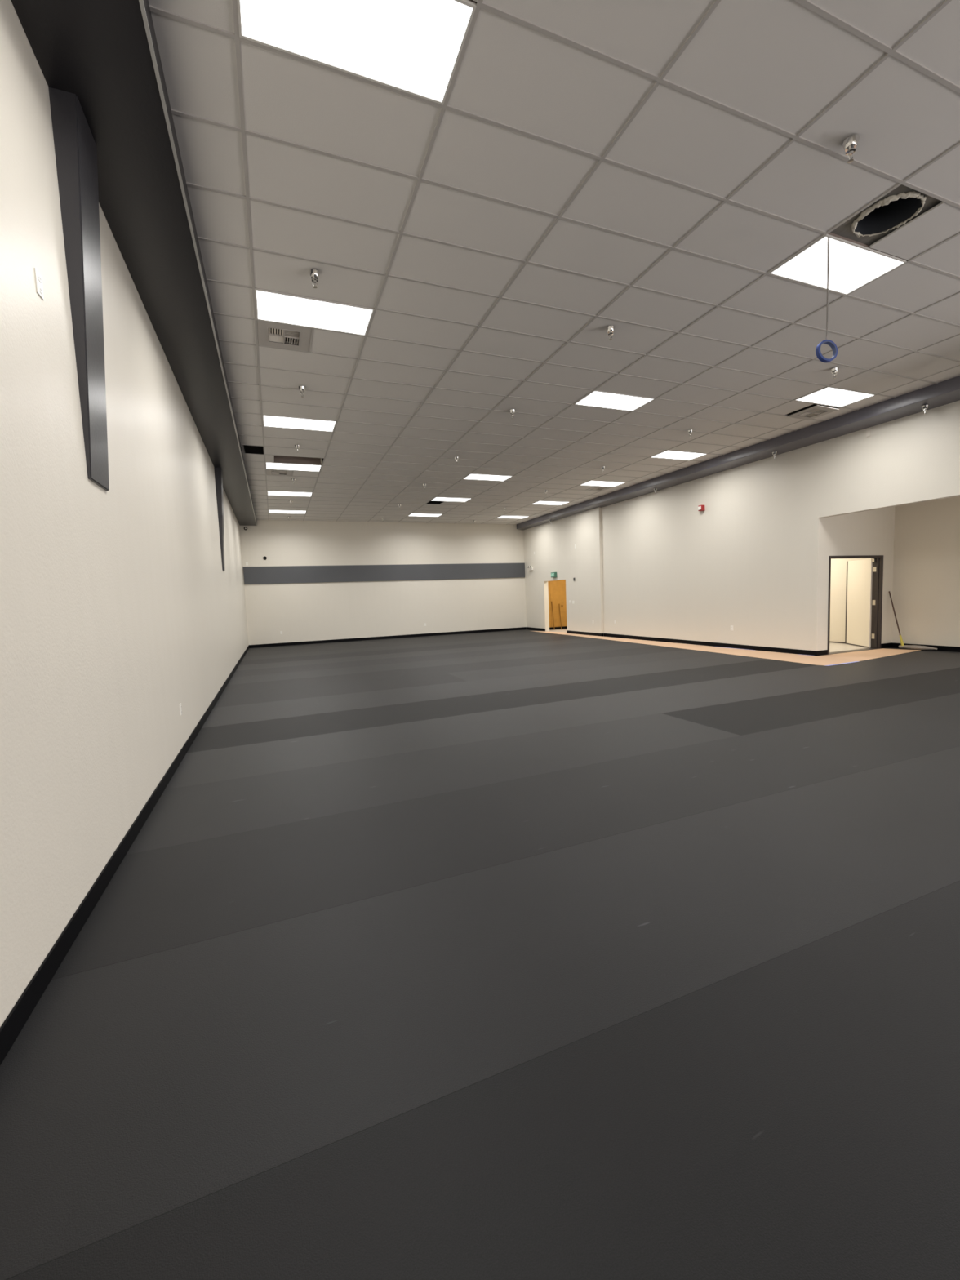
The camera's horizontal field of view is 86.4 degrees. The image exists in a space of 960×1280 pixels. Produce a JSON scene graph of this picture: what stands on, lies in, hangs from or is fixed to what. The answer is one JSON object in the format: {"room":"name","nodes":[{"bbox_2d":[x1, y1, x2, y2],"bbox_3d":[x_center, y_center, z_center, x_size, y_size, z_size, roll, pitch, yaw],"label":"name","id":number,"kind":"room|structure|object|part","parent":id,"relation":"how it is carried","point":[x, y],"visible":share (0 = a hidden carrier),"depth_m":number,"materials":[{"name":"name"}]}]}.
{"room":"empty commercial space","nodes":[
{"label":"empty commercial space","id":0,"kind":"room"},
{"bbox_2d":[0,0,248,1027],"bbox_3d":[-3.781,-1.613,6.267,0.200,5.683,27.483,-4,5,-22],"label":"wall","id":1,"kind":"structure","parent":0,"point":[119,609],"depth_m":2.77,"materials":[{"name":"paint"}]},
{"bbox_2d":[34,267,44,300],"bbox_3d":[-2.208,-1.782,2.561,0.009,0.115,0.075,-4,5,-22],"label":"outlet","id":2,"kind":"object","parent":1,"relation":"attached to","point":[38,281],"visible":1,"depth_m":2.55,"materials":[{"name":"white plastic"}]},
{"bbox_2d":[48,85,109,491],"bbox_3d":[-2.405,-2.068,3.173,0.131,2.173,0.365,-4,5,-22],"label":"bracket","id":3,"kind":"object","parent":1,"relation":"attached to","point":[75,146],"visible":1,"depth_m":3.04,"materials":[{"name":"grey metal"}]},
{"bbox_2d":[0,645,248,1065],"bbox_3d":[-3.576,1.086,6.531,0.010,0.108,27.083,-4,5,-22],"label":"baseboard","id":4,"kind":"structure","parent":1,"relation":"attached to","point":[20,1014],"depth_m":2.47,"materials":[{"name":"black plastic"}]},
{"bbox_2d":[11,0,257,525],"bbox_3d":[-3.488,-3.494,6.258,0.592,0.259,27.083,-4,5,-22],"label":"beam","id":5,"kind":"structure","parent":1,"relation":"attached to","point":[105,53],"depth_m":3.56,"materials":[{"name":"grey paint"}]},
{"bbox_2d":[213,466,224,571],"bbox_3d":[-5.605,-2.602,11.127,0.131,2.173,0.365,-4,5,-22],"label":"bracket","id":6,"kind":"object","parent":1,"relation":"attached to","point":[218,471],"visible":1,"depth_m":10.95,"materials":[{"name":"grey paint"}]},
{"bbox_2d":[239,501,526,644],"bbox_3d":[-3.398,-2.860,21.070,11.589,5.683,0.200,-4,5,-22],"label":"wall","id":7,"kind":"structure","parent":0,"point":[323,611],"depth_m":20.70,"materials":[{"name":"paint"}]},
{"bbox_2d":[243,563,524,584],"bbox_3d":[-3.341,-2.767,20.967,11.565,0.646,0.045,-4,5,-22],"label":"wall band","id":8,"kind":"object","parent":7,"relation":"attached to","point":[348,573],"visible":1,"depth_m":20.63,"materials":[{"name":"grey paint"}]},
{"bbox_2d":[248,626,526,648],"bbox_3d":[-3.251,-0.147,21.198,11.569,0.108,0.010,-4,5,-22],"label":"baseboard","id":9,"kind":"structure","parent":7,"relation":"attached to","point":[522,628],"depth_m":20.88,"materials":[{"name":"black plastic"}]},
{"bbox_2d":[0,629,959,1279],"bbox_3d":[3.079,0.654,9.188,14.450,0.001,27.300,-4,5,-22],"label":"floor","id":10,"kind":"structure","parent":0,"point":[522,954],"depth_m":1.99,"materials":[{"name":"carpet"}]},
{"bbox_2d":[533,631,921,665],"bbox_3d":[5.624,-0.050,16.375,3.580,0.003,13.300,-4,5,-22],"label":"kraft paper","id":11,"kind":"object","parent":10,"relation":"on","point":[833,659],"visible":0.97,"depth_m":11.26,"materials":[{"name":"beige paper"}]},
{"bbox_2d":[823,661,860,666],"bbox_3d":[6.900,0.450,9.729,0.980,0.001,0.070,-4,5,-23],"label":"tape","id":12,"kind":"object","parent":11,"relation":"on","point":[854,661],"visible":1,"depth_m":9.75,"materials":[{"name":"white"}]},
{"bbox_2d":[888,591,937,649],"bbox_3d":[9.578,-0.441,11.331,0.156,1.304,0.966,-4,5,-22],"label":"mop","id":13,"kind":"object","parent":10,"relation":"on","point":[902,646],"visible":1,"depth_m":11.43,"materials":[{"name":"brown"}]},
{"bbox_3d":[9.439,-0.593,11.624,0.026,1.040,0.301,-4,5,-15],"label":"handle","id":14,"kind":"part","parent":13,"relation":"part of","materials":[{"name":"brown"}]},
{"bbox_2d":[148,0,959,524],"bbox_3d":[1.725,-3.964,8.324,10.666,0.024,27.083,-4,5,-22],"label":"ceiling","id":15,"kind":"structure","parent":0,"point":[644,169],"depth_m":4.50,"materials":[{"name":"white tile"}]},
{"bbox_2d":[243,444,263,454],"bbox_3d":[-4.606,-3.905,10.412,0.360,0.059,0.609,-4,5,-22],"label":"ceiling vent","id":16,"kind":"object","parent":15,"relation":"in","point":[248,449],"visible":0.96,"depth_m":10.46,"materials":[{"name":"black metal"}]},
{"bbox_2d":[266,469,292,475],"bbox_3d":[-4.829,-4.100,12.284,0.582,0.164,0.582,-4,5,-22],"label":"ceiling vent","id":17,"kind":"object","parent":15,"relation":"in","point":[268,472],"visible":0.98,"depth_m":12.29,"materials":[{"name":"grey metal"}]},
{"bbox_3d":[-4.829,-4.035,12.284,0.356,0.034,0.356,-4,5,-22],"label":"grille frame","id":18,"kind":"part","parent":17,"relation":"part of","materials":[{"name":"grey metal"}]},
{"bbox_2d":[257,320,311,351],"bbox_3d":[-2.331,-3.683,6.075,0.582,0.164,0.582,-4,5,-22],"label":"ceiling vent","id":19,"kind":"object","parent":15,"relation":"in","point":[264,338],"visible":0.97,"depth_m":6.08,"materials":[{"name":"grey metal"}]},
{"bbox_3d":[-2.331,-3.617,6.074,0.356,0.034,0.356,-4,5,-22],"label":"grille frame","id":20,"kind":"part","parent":19,"relation":"part of","materials":[{"name":"grey metal"}]},
{"bbox_2d":[268,509,306,513],"bbox_3d":[-6.589,-4.433,17.479,1.195,0.103,0.586,-4,5,-22],"label":"ceiling light","id":21,"kind":"object","parent":15,"relation":"attached to","point":[273,511],"visible":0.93,"depth_m":17.46,"materials":[{"name":"white plastic"}]},
{"bbox_2d":[267,490,312,496],"bbox_3d":[-5.454,-4.243,14.657,1.195,0.103,0.586,-4,5,-22],"label":"ceiling light","id":22,"kind":"object","parent":15,"relation":"attached to","point":[269,492],"visible":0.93,"depth_m":14.64,"materials":[{"name":"white plastic"}]},
{"bbox_2d":[265,457,321,471],"bbox_3d":[-4.318,-4.053,11.835,1.195,0.103,0.586,-4,5,-22],"label":"ceiling light","id":23,"kind":"object","parent":15,"relation":"attached to","point":[278,464],"visible":0.98,"depth_m":11.72,"materials":[{"name":"white plastic"}]},
{"bbox_2d":[266,462,320,471],"bbox_3d":[-4.316,-4.008,11.838,1.167,0.005,0.558,-4,5,-22],"label":"diffuser","id":24,"kind":"object","parent":23,"relation":"attached to","point":[284,466],"depth_m":11.79,"materials":[{"name":"white plastic"}]},
{"bbox_2d":[294,444,299,453],"bbox_3d":[-3.652,-3.825,10.229,0.104,0.142,0.104,-4,5,-22],"label":"sprinkler head","id":25,"kind":"object","parent":15,"relation":"attached to","point":[297,446],"visible":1,"depth_m":10.21},
{"bbox_2d":[274,455,322,464],"bbox_3d":[-4.034,-4.209,11.302,1.035,0.528,0.626,-4,5,-22],"label":"ceiling vent","id":26,"kind":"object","parent":15,"relation":"attached to","point":[275,456],"depth_m":11.58,"materials":[{"name":"black metal"}]},
{"bbox_2d":[262,413,336,431],"bbox_3d":[-3.183,-3.864,9.012,1.195,0.103,0.586,-4,5,-22],"label":"ceiling light","id":27,"kind":"object","parent":15,"relation":"attached to","point":[268,420],"visible":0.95,"depth_m":8.99,"materials":[{"name":"white plastic"}]},
{"bbox_2d":[297,386,305,397],"bbox_3d":[-2.611,-3.640,7.507,0.104,0.142,0.104,-4,5,-22],"label":"sprinkler head","id":28,"kind":"object","parent":15,"relation":"attached to","point":[302,388],"visible":1,"depth_m":7.48},
{"bbox_2d":[254,287,373,335],"bbox_3d":[-1.820,-3.636,5.626,1.195,0.103,0.586,-4,5,-22],"label":"ceiling light","id":29,"kind":"object","parent":15,"relation":"attached to","point":[273,306],"visible":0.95,"depth_m":5.60,"materials":[{"name":"white plastic"}]},
{"bbox_2d":[308,268,319,288],"bbox_3d":[-1.590,-3.465,4.916,0.104,0.142,0.104,-4,5,-22],"label":"sprinkler head","id":30,"kind":"object","parent":15,"relation":"attached to","point":[314,273],"visible":1,"depth_m":4.89},
{"bbox_2d":[237,0,476,105],"bbox_3d":[-0.685,-3.446,2.803,1.195,0.103,0.586,-4,5,-22],"label":"ceiling light","id":31,"kind":"object","parent":15,"relation":"attached to","point":[414,47],"visible":0.98,"depth_m":2.87,"materials":[{"name":"white plastic"}]},
{"bbox_2d":[408,513,441,516],"bbox_3d":[-2.067,-4.762,19.276,1.195,0.103,0.586,-4,5,-22],"label":"ceiling light","id":32,"kind":"object","parent":15,"relation":"attached to","point":[411,514],"visible":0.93,"depth_m":19.27,"materials":[{"name":"white plastic"}]},
{"bbox_2d":[426,501,440,504],"bbox_3d":[-1.476,-4.589,16.892,0.510,0.080,0.610,-4,5,-22],"label":"corner gap","id":33,"kind":"object","parent":15,"relation":"attached to","point":[429,502],"visible":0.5,"depth_m":17.16,"materials":[{"name":"black"}]},
{"bbox_2d":[431,497,471,502],"bbox_3d":[-0.932,-4.572,16.454,1.195,0.103,0.586,-4,5,-22],"label":"ceiling light","id":34,"kind":"object","parent":15,"relation":"attached to","point":[436,499],"visible":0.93,"depth_m":16.45,"materials":[{"name":"white plastic"}]},
{"bbox_2d":[463,473,512,480],"bbox_3d":[0.204,-4.383,13.632,1.195,0.103,0.586,-4,5,-22],"label":"ceiling light","id":35,"kind":"object","parent":15,"relation":"attached to","point":[472,476],"visible":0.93,"depth_m":13.61,"materials":[{"name":"white plastic"}]},
{"bbox_2d":[509,408,515,418],"bbox_3d":[0.560,-3.871,8.767,0.104,0.142,0.104,-4,5,-22],"label":"sprinkler head","id":36,"kind":"object","parent":15,"relation":"attached to","point":[512,411],"visible":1,"depth_m":8.74},
{"bbox_2d":[496,515,529,518],"bbox_3d":[1.324,-5.009,20.624,1.195,0.103,0.586,-4,5,-22],"label":"ceiling light","id":37,"kind":"object","parent":15,"relation":"attached to","point":[503,516],"visible":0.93,"depth_m":20.61,"materials":[{"name":"white plastic"}]},
{"bbox_2d":[498,515,526,518],"bbox_3d":[1.326,-4.964,20.628,1.167,0.005,0.558,-4,5,-22],"label":"diffuser","id":38,"kind":"object","parent":37,"relation":"attached to","point":[501,517],"depth_m":20.64,"materials":[{"name":"white plastic"}]},
{"bbox_2d":[531,500,568,505],"bbox_3d":[2.459,-4.819,17.802,1.195,0.103,0.586,-4,5,-22],"label":"ceiling light","id":39,"kind":"object","parent":15,"relation":"attached to","point":[540,502],"visible":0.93,"depth_m":17.79,"materials":[{"name":"white plastic"}]},
{"bbox_2d":[586,486,612,490],"bbox_3d":[3.649,-4.718,15.654,0.582,0.164,0.582,-4,5,-22],"label":"ceiling vent","id":40,"kind":"object","parent":15,"relation":"in","point":[595,488],"visible":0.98,"depth_m":15.66,"materials":[{"name":"grey metal"}]},
{"bbox_2d":[581,480,625,486],"bbox_3d":[3.595,-4.630,14.979,1.195,0.103,0.586,-4,5,-22],"label":"ceiling light","id":41,"kind":"object","parent":15,"relation":"attached to","point":[600,483],"visible":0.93,"depth_m":14.97,"materials":[{"name":"white plastic"}]},
{"bbox_2d":[605,325,614,340],"bbox_3d":[1.575,-3.695,6.164,0.104,0.142,0.104,-4,5,-22],"label":"sprinkler head","id":42,"kind":"object","parent":15,"relation":"attached to","point":[610,329],"visible":1,"depth_m":6.14},
{"bbox_2d":[574,390,654,411],"bbox_3d":[2.247,-4.041,8.552,1.195,0.103,0.586,-4,5,-22],"label":"ceiling light","id":43,"kind":"object","parent":15,"relation":"attached to","point":[597,398],"visible":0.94,"depth_m":8.53,"materials":[{"name":"white plastic"}]},
{"bbox_2d":[651,449,707,460],"bbox_3d":[4.730,-4.440,12.157,1.195,0.103,0.586,-4,5,-22],"label":"ceiling light","id":44,"kind":"object","parent":15,"relation":"attached to","point":[669,454],"visible":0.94,"depth_m":12.14,"materials":[{"name":"white plastic"}]},
{"bbox_2d":[687,429,693,437],"bbox_3d":[4.226,-4.142,10.267,0.104,0.142,0.104,-4,5,-22],"label":"sprinkler head","id":45,"kind":"object","parent":15,"relation":"attached to","point":[690,431],"visible":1,"depth_m":10.24},
{"bbox_2d":[787,404,839,420],"bbox_3d":[6.156,-4.272,9.450,0.582,0.164,0.582,-2,4,-22],"label":"ceiling vent","id":46,"kind":"object","parent":15,"relation":"in","point":[810,412],"visible":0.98,"depth_m":9.45,"materials":[{"name":"grey metal"}]},
{"bbox_3d":[6.154,-4.207,9.449,0.356,0.034,0.356,-2,4,-22],"label":"grille frame","id":47,"kind":"part","parent":46,"relation":"part of","materials":[{"name":"grey metal"}]},
{"bbox_2d":[830,367,839,378],"bbox_3d":[5.277,-3.962,7.602,0.104,0.142,0.104,-4,5,-22],"label":"sprinkler head","id":48,"kind":"object","parent":15,"relation":"attached to","point":[833,371],"visible":1,"depth_m":7.58},
{"bbox_2d":[795,386,875,407],"bbox_3d":[6.093,-4.212,8.771,1.195,0.103,0.586,-4,5,-22],"label":"ceiling light","id":49,"kind":"object","parent":15,"relation":"attached to","point":[829,396],"visible":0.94,"depth_m":8.75,"materials":[{"name":"white plastic"}]},
{"bbox_2d":[768,232,906,339],"bbox_3d":[3.628,-3.361,5.201,1.195,1.013,0.588,-4,5,-22],"label":"ceiling light","id":50,"kind":"object","parent":15,"relation":"attached to","point":[853,264],"depth_m":5.12,"materials":[{"name":"white plastic"}]},
{"bbox_2d":[815,339,837,362],"bbox_3d":[3.247,-2.705,4.786,0.200,0.202,0.055,-3,5,-8],"label":"tape roll","id":51,"kind":"object","parent":50,"relation":"hanging from","point":[830,343],"visible":1,"depth_m":4.78,"materials":[{"name":"blue plastic"}]},
{"bbox_3d":[3.225,-3.258,4.740,0.021,0.918,0.021,-4,5,-22],"label":"hanging wire","id":52,"kind":"part","parent":50,"relation":"part of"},
{"bbox_2d":[842,133,859,163],"bbox_3d":[2.678,-3.533,3.691,0.104,0.142,0.104,-4,5,-22],"label":"sprinkler head","id":53,"kind":"object","parent":15,"relation":"attached to","point":[850,144],"visible":1,"depth_m":3.67},
{"bbox_2d":[830,184,942,245],"bbox_3d":[3.578,-4.001,4.481,0.680,0.603,0.680,-4,5,-22],"label":"duct","id":54,"kind":"object","parent":15,"relation":"attached to","point":[902,205],"visible":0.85,"depth_m":4.62,"materials":[{"name":"grey"}]},
{"bbox_2d":[548,628,566,632],"bbox_3d":[3.975,-0.375,21.468,2.000,0.064,2.900,-4,5,-22],"label":"floor","id":55,"kind":"structure","parent":0,"point":[563,630],"depth_m":21.68,"materials":[{"name":"beige"}]},
{"bbox_2d":[551,602,555,629],"bbox_3d":[3.194,-1.068,22.330,0.032,1.239,0.158,-5,6,-31],"label":"wooden pole","id":56,"kind":"object","parent":55,"relation":"on","point":[552,602],"visible":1,"depth_m":22.32,"materials":[{"name":"brown wood"}]},
{"bbox_2d":[523,506,604,633],"bbox_3d":[3.140,-3.078,20.563,0.190,5.683,5.983,-4,5,-22],"label":"wall","id":57,"kind":"structure","parent":0,"point":[553,544],"depth_m":19.53,"materials":[{"name":"paint"}]},
{"bbox_2d":[551,572,556,577],"bbox_3d":[2.978,-2.635,20.645,0.110,0.200,0.310,-4,5,-22],"label":"exit sign","id":58,"kind":"object","parent":57,"relation":"attached to","point":[553,574],"visible":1,"depth_m":20.53,"materials":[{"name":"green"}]},
{"bbox_2d":[543,579,567,631],"bbox_3d":[3.169,-1.417,21.312,0.889,2.110,2.577,-2,5,3],"label":"door frame","id":59,"kind":"structure","parent":57,"relation":"in","point":[545,583],"depth_m":21.65,"materials":[{"name":"paint"}]},
{"bbox_2d":[683,642,870,652],"bbox_3d":[7.662,0.152,13.374,2.800,0.064,4.100,-4,5,-22],"label":"floor","id":60,"kind":"structure","parent":0,"point":[833,646],"depth_m":12.19,"materials":[{"name":"beige"}]},
{"bbox_2d":[601,400,959,650],"bbox_3d":[8.301,-2.235,7.963,0.160,5.683,21.300,-4,5,-22],"label":"wall","id":61,"kind":"structure","parent":0,"point":[751,562],"depth_m":12.07,"materials":[{"name":"paint"}]},
{"bbox_2d":[526,626,827,656],"bbox_3d":[4.826,-0.136,17.200,0.460,0.108,13.413,-4,5,-22],"label":"baseboard","id":62,"kind":"structure","parent":61,"relation":"attached to","point":[816,653],"depth_m":13.62,"materials":[{"name":"black plastic"}]},
{"bbox_2d":[697,504,704,511],"bbox_3d":[5.849,-3.489,13.512,0.128,0.145,0.120,-4,5,-22],"label":"fire alarm","id":63,"kind":"object","parent":61,"relation":"attached to","point":[700,508],"visible":1,"depth_m":13.47,"materials":[{"name":"red plastic"}]},
{"bbox_2d":[516,375,959,529],"bbox_3d":[6.899,-4.224,10.388,0.484,0.311,27.083,-4,5,-22],"label":"beam","id":64,"kind":"structure","parent":61,"relation":"attached to","point":[946,392],"depth_m":10.81,"materials":[{"name":"grey metal"}]},
{"bbox_2d":[772,451,777,458],"bbox_3d":[6.521,-4.089,11.313,0.104,0.142,0.104,-4,5,-22],"label":"sprinkler head","id":65,"kind":"object","parent":64,"relation":"attached to","point":[774,453],"visible":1,"depth_m":11.29},
{"bbox_2d":[920,404,928,414],"bbox_3d":[7.566,-3.912,8.689,0.104,0.142,0.104,-4,5,-22],"label":"sprinkler head","id":66,"kind":"object","parent":64,"relation":"attached to","point":[924,407],"visible":1,"depth_m":8.67},
{"bbox_2d":[866,427,870,436],"bbox_3d":[7.383,-3.950,9.714,0.020,0.162,0.060,-4,5,-22],"label":"stub","id":67,"kind":"object","parent":61,"relation":"attached to","point":[868,429],"visible":1,"depth_m":9.71,"materials":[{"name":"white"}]},
{"bbox_2d":[829,558,869,642],"bbox_3d":[7.717,-1.304,13.428,2.660,2.970,4.060,-4,5,-22],"label":"wall","id":68,"kind":"structure","parent":0,"point":[838,566],"depth_m":13.09,"materials":[{"name":"beige paint"}]},
{"bbox_2d":[821,506,894,650],"bbox_3d":[8.459,-1.518,11.428,2.590,3.670,0.170,-4,5,-22],"label":"wall","id":69,"kind":"structure","parent":0,"point":[870,532],"depth_m":11.29,"materials":[{"name":"paint"}]},
{"bbox_2d":[827,555,883,654],"bbox_3d":[8.576,-0.838,11.672,2.512,2.125,0.846,-7,7,-43],"label":"door","id":70,"kind":"structure","parent":69,"relation":"in","point":[864,577],"depth_m":11.96,"materials":[{"name":"brown metal"}]},
{"bbox_2d":[891,496,959,646],"bbox_3d":[12.108,-1.166,5.446,0.120,3.670,13.670,-4,5,-22],"label":"wall","id":71,"kind":"structure","parent":0,"point":[926,596],"depth_m":11.14,"materials":[{"name":"paint"}]},
{"bbox_2d":[880,642,959,652],"bbox_3d":[11.941,0.555,5.495,0.385,0.108,13.670,-4,5,-22],"label":"baseboard","id":72,"kind":"structure","parent":71,"relation":"attached to","point":[946,648],"depth_m":11.11,"materials":[{"name":"black plastic"}]},
{"bbox_3d":[3.997,-1.817,21.379,1.830,2.970,3.100,-4,5,-22],"label":"wall","id":73,"kind":"structure","parent":0,"visible":0},
{"bbox_2d":[547,579,566,627],"bbox_3d":[3.489,-1.827,22.520,1.730,2.500,0.068,-4,5,-22],"label":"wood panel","id":74,"kind":"object","parent":73,"relation":"attached to","point":[557,588],"visible":0.43,"depth_m":22.47,"materials":[{"name":"brown wood"}]},
{"bbox_2d":[549,626,566,629],"bbox_3d":[3.553,-0.534,22.596,1.730,0.108,0.015,-4,5,-22],"label":"baseboard","id":75,"kind":"structure","parent":73,"relation":"attached to","point":[562,627],"depth_m":22.54,"materials":[{"name":"black plastic"}]}
]}

